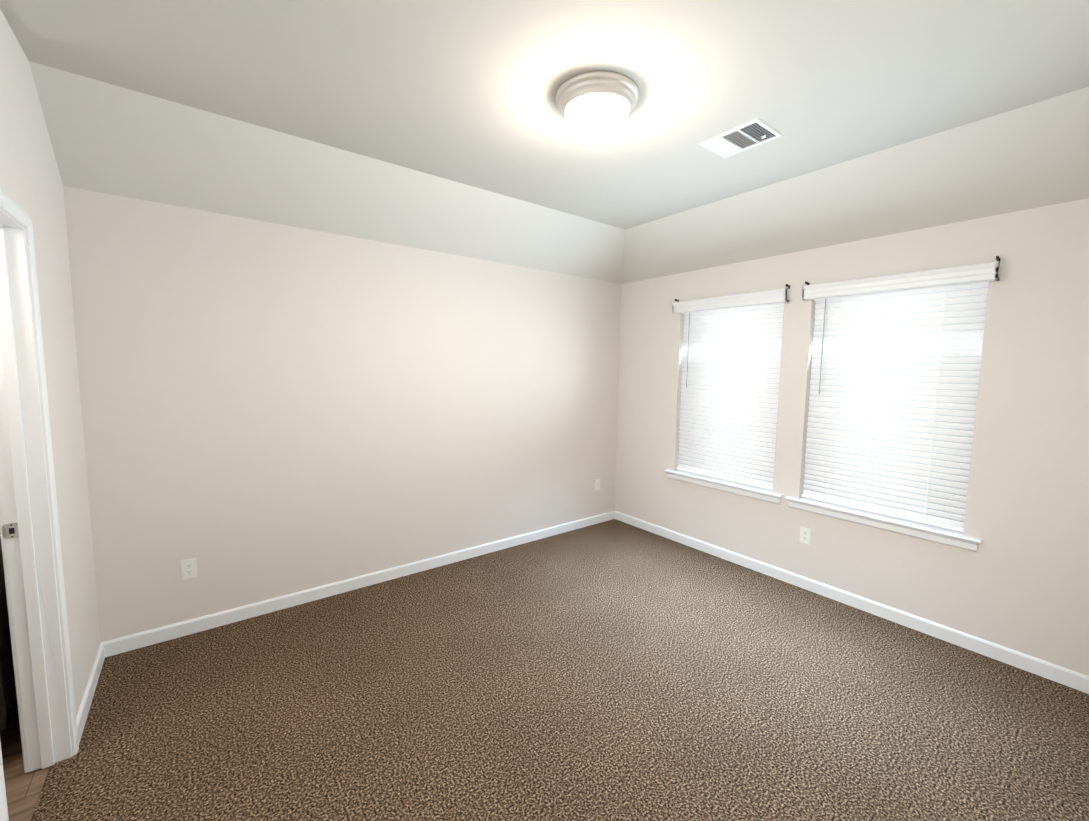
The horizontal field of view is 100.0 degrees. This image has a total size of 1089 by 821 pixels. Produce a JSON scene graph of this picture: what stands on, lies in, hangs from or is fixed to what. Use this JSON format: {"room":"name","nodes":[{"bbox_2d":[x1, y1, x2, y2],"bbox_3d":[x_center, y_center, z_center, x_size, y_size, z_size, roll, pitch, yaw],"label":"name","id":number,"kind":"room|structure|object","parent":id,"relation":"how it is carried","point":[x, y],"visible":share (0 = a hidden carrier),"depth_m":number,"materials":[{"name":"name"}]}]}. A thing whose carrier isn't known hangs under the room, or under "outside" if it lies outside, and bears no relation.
{"room":"empty bedroom","nodes":[
{"label":"empty bedroom","id":0,"kind":"room"},
{"bbox_2d":[0,709,48,820],"bbox_3d":[-2.366,1.526,0.962,1.692,0.094,2.427,-3,7,-37],"label":"floor","id":1,"kind":"structure","parent":0,"point":[23,789],"depth_m":1.75,"materials":[{"name":"brown wood"}]},
{"bbox_2d":[0,537,17,734],"bbox_3d":[-2.522,0.813,1.843,0.608,1.144,0.726,-3,7,-37],"label":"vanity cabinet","id":2,"kind":"object","parent":1,"relation":"on","point":[8,703],"visible":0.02,"depth_m":1.83,"materials":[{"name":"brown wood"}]},
{"bbox_2d":[0,9,100,715],"bbox_3d":[-1.222,0.039,0.745,0.115,2.925,3.917,-3,7,-37],"label":"wall","id":3,"kind":"structure","parent":0,"point":[31,184],"depth_m":1.96,"materials":[{"name":"white paint"}]},
{"bbox_2d":[0,189,78,820],"bbox_3d":[-1.713,0.372,1.413,0.149,2.123,0.861,-3,7,-37],"label":"door frame","id":4,"kind":"structure","parent":3,"relation":"attached to","point":[24,496],"depth_m":1.71,"materials":[{"name":"white paint"}]},
{"bbox_2d":[2,522,18,538],"bbox_3d":[-1.975,0.445,1.691,0.038,0.058,0.014,-3,7,-37],"label":"strike plate","id":5,"kind":"object","parent":4,"relation":"attached to","point":[10,530],"visible":1,"depth_m":1.69,"materials":[{"name":"silver metal"}]},
{"bbox_2d":[76,641,107,742],"bbox_3d":[-2.151,1.320,2.164,0.013,0.085,0.703,-3,7,-37],"label":"baseboard","id":6,"kind":"structure","parent":3,"relation":"attached to","point":[83,711],"depth_m":2.14,"materials":[{"name":"white paint"}]},
{"bbox_2d":[29,61,624,283],"bbox_3d":[-0.636,-1.342,3.230,3.958,0.345,0.499,-3,7,-37],"label":"ceiling slope","id":7,"kind":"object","parent":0,"point":[107,138],"visible":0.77,"depth_m":2.58,"materials":[{"name":"white paint"}]},
{"bbox_2d":[63,186,620,641],"bbox_3d":[-1.480,-0.187,3.111,5.868,2.925,0.170,-3,7,-37],"label":"wall","id":8,"kind":"structure","parent":0,"point":[273,410],"depth_m":2.97,"materials":[{"name":"white paint"}]},
{"bbox_2d":[181,558,196,579],"bbox_3d":[-2.070,0.923,2.660,0.072,0.117,0.008,-3,7,-37],"label":"electrical outlet","id":9,"kind":"object","parent":8,"relation":"attached to","point":[188,568],"visible":1,"depth_m":2.66,"materials":[{"name":"white plastic"}]},
{"bbox_2d":[101,511,615,656],"bbox_3d":[-0.816,1.197,3.651,3.948,0.085,0.013,-3,7,-37],"label":"baseboard","id":10,"kind":"structure","parent":8,"relation":"attached to","point":[176,630],"depth_m":3.11,"materials":[{"name":"white paint"}]},
{"bbox_2d":[595,479,599,490],"bbox_3d":[0.545,0.757,4.653,0.072,0.117,0.015,-3,7,-37],"label":"outlet plate","id":11,"kind":"object","parent":8,"relation":"attached to","point":[597,484],"visible":1,"depth_m":4.65,"materials":[{"name":"white plastic"}]},
{"bbox_2d":[0,0,1088,228],"bbox_3d":[0.379,-1.445,1.932,4.233,0.150,4.087,-3,7,-37],"label":"ceiling","id":12,"kind":"structure","parent":0,"point":[463,91],"depth_m":1.84,"materials":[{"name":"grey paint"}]},
{"bbox_2d":[555,71,639,136],"bbox_3d":[0.231,-1.308,2.018,0.368,0.143,0.368,-3,7,-37],"label":"ceiling light fixture","id":13,"kind":"object","parent":12,"relation":"attached to","point":[596,103],"visible":1,"depth_m":1.92,"materials":[{"name":"beige glass"}]},
{"bbox_2d":[699,118,781,157],"bbox_3d":[1.008,-1.394,2.358,0.245,0.016,0.315,-3,7,-37],"label":"ceiling vent","id":14,"kind":"object","parent":12,"relation":"in","point":[748,135],"visible":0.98,"depth_m":2.34,"materials":[{"name":"white metal"}]},
{"bbox_2d":[31,519,1088,820],"bbox_3d":[0.296,1.444,2.169,4.005,0.100,3.747,-3,7,-37],"label":"floor carpet","id":15,"kind":"object","parent":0,"point":[613,669],"visible":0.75,"depth_m":2.12,"materials":[{"name":"brown carpet"}]},
{"bbox_2d":[615,198,1088,675],"bbox_3d":[2.024,-0.152,3.227,0.170,2.925,3.917,-3,7,-37],"label":"wall","id":16,"kind":"structure","parent":0,"point":[1018,580],"depth_m":2.62,"materials":[{"name":"white paint"}]},
{"bbox_2d":[664,469,782,504],"bbox_3d":[1.500,0.630,3.885,0.147,0.078,1.065,-3,7,-37],"label":"window sill","id":17,"kind":"structure","parent":16,"relation":"attached to","point":[759,493],"depth_m":3.80,"materials":[{"name":"white paint"}]},
{"bbox_2d":[672,288,790,312],"bbox_3d":[1.466,-0.878,3.702,0.070,0.092,0.989,-3,7,-37],"label":"valance","id":18,"kind":"object","parent":16,"relation":"attached to","point":[754,298],"visible":1,"depth_m":3.61,"materials":[{"name":"white paint"}]},
{"bbox_2d":[799,527,810,544],"bbox_3d":[1.899,0.912,3.327,0.008,0.117,0.072,-3,7,-37],"label":"outlet","id":19,"kind":"object","parent":16,"relation":"attached to","point":[805,535],"visible":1,"depth_m":3.32,"materials":[{"name":"white plastic"}]},
{"bbox_2d":[616,511,1088,693],"bbox_3d":[1.880,1.259,3.372,0.013,0.085,3.690,-3,7,-37],"label":"baseboard","id":20,"kind":"structure","parent":16,"relation":"attached to","point":[1030,664],"depth_m":2.91,"materials":[{"name":"white paint"}]},
{"bbox_2d":[785,496,981,551],"bbox_3d":[2.168,0.720,3.018,0.147,0.078,1.065,-3,7,-37],"label":"window sill","id":21,"kind":"structure","parent":16,"relation":"attached to","point":[945,536],"depth_m":2.91,"materials":[{"name":"white paint"}]},
{"bbox_2d":[802,261,1000,299],"bbox_3d":[2.134,-0.788,2.835,0.070,0.092,0.989,-3,7,-37],"label":"valance","id":22,"kind":"object","parent":16,"relation":"attached to","point":[977,273],"visible":0.98,"depth_m":2.74,"materials":[{"name":"white paint"}]},
{"bbox_2d":[621,87,1088,283],"bbox_3d":[1.727,-1.289,2.994,0.499,0.345,3.757,-3,7,-37],"label":"ceiling","id":23,"kind":"structure","parent":0,"point":[1034,155],"depth_m":2.61,"materials":[{"name":"white paint"}]},
{"bbox_3d":[1.591,-0.168,3.872,0.064,1.515,0.905,-3,7,-37],"label":"window","id":24,"kind":"structure","parent":0,"visible":0},
{"bbox_2d":[677,303,783,489],"bbox_3d":[1.522,-0.168,3.819,0.068,1.500,0.893,-3,7,-37],"label":"window blind","id":25,"kind":"object","parent":24,"relation":"attached to","point":[731,361],"visible":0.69,"depth_m":3.78,"materials":[{"name":"white plastic"}]},
{"bbox_3d":[2.259,-0.077,3.005,0.064,1.515,0.905,-3,7,-37],"label":"window","id":26,"kind":"structure","parent":0,"visible":0},
{"bbox_2d":[802,282,988,531],"bbox_3d":[2.190,-0.078,2.952,0.068,1.500,0.893,-3,7,-37],"label":"window blind","id":27,"kind":"object","parent":26,"relation":"attached to","point":[894,383],"visible":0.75,"depth_m":2.89,"materials":[{"name":"white plastic"}]}
]}

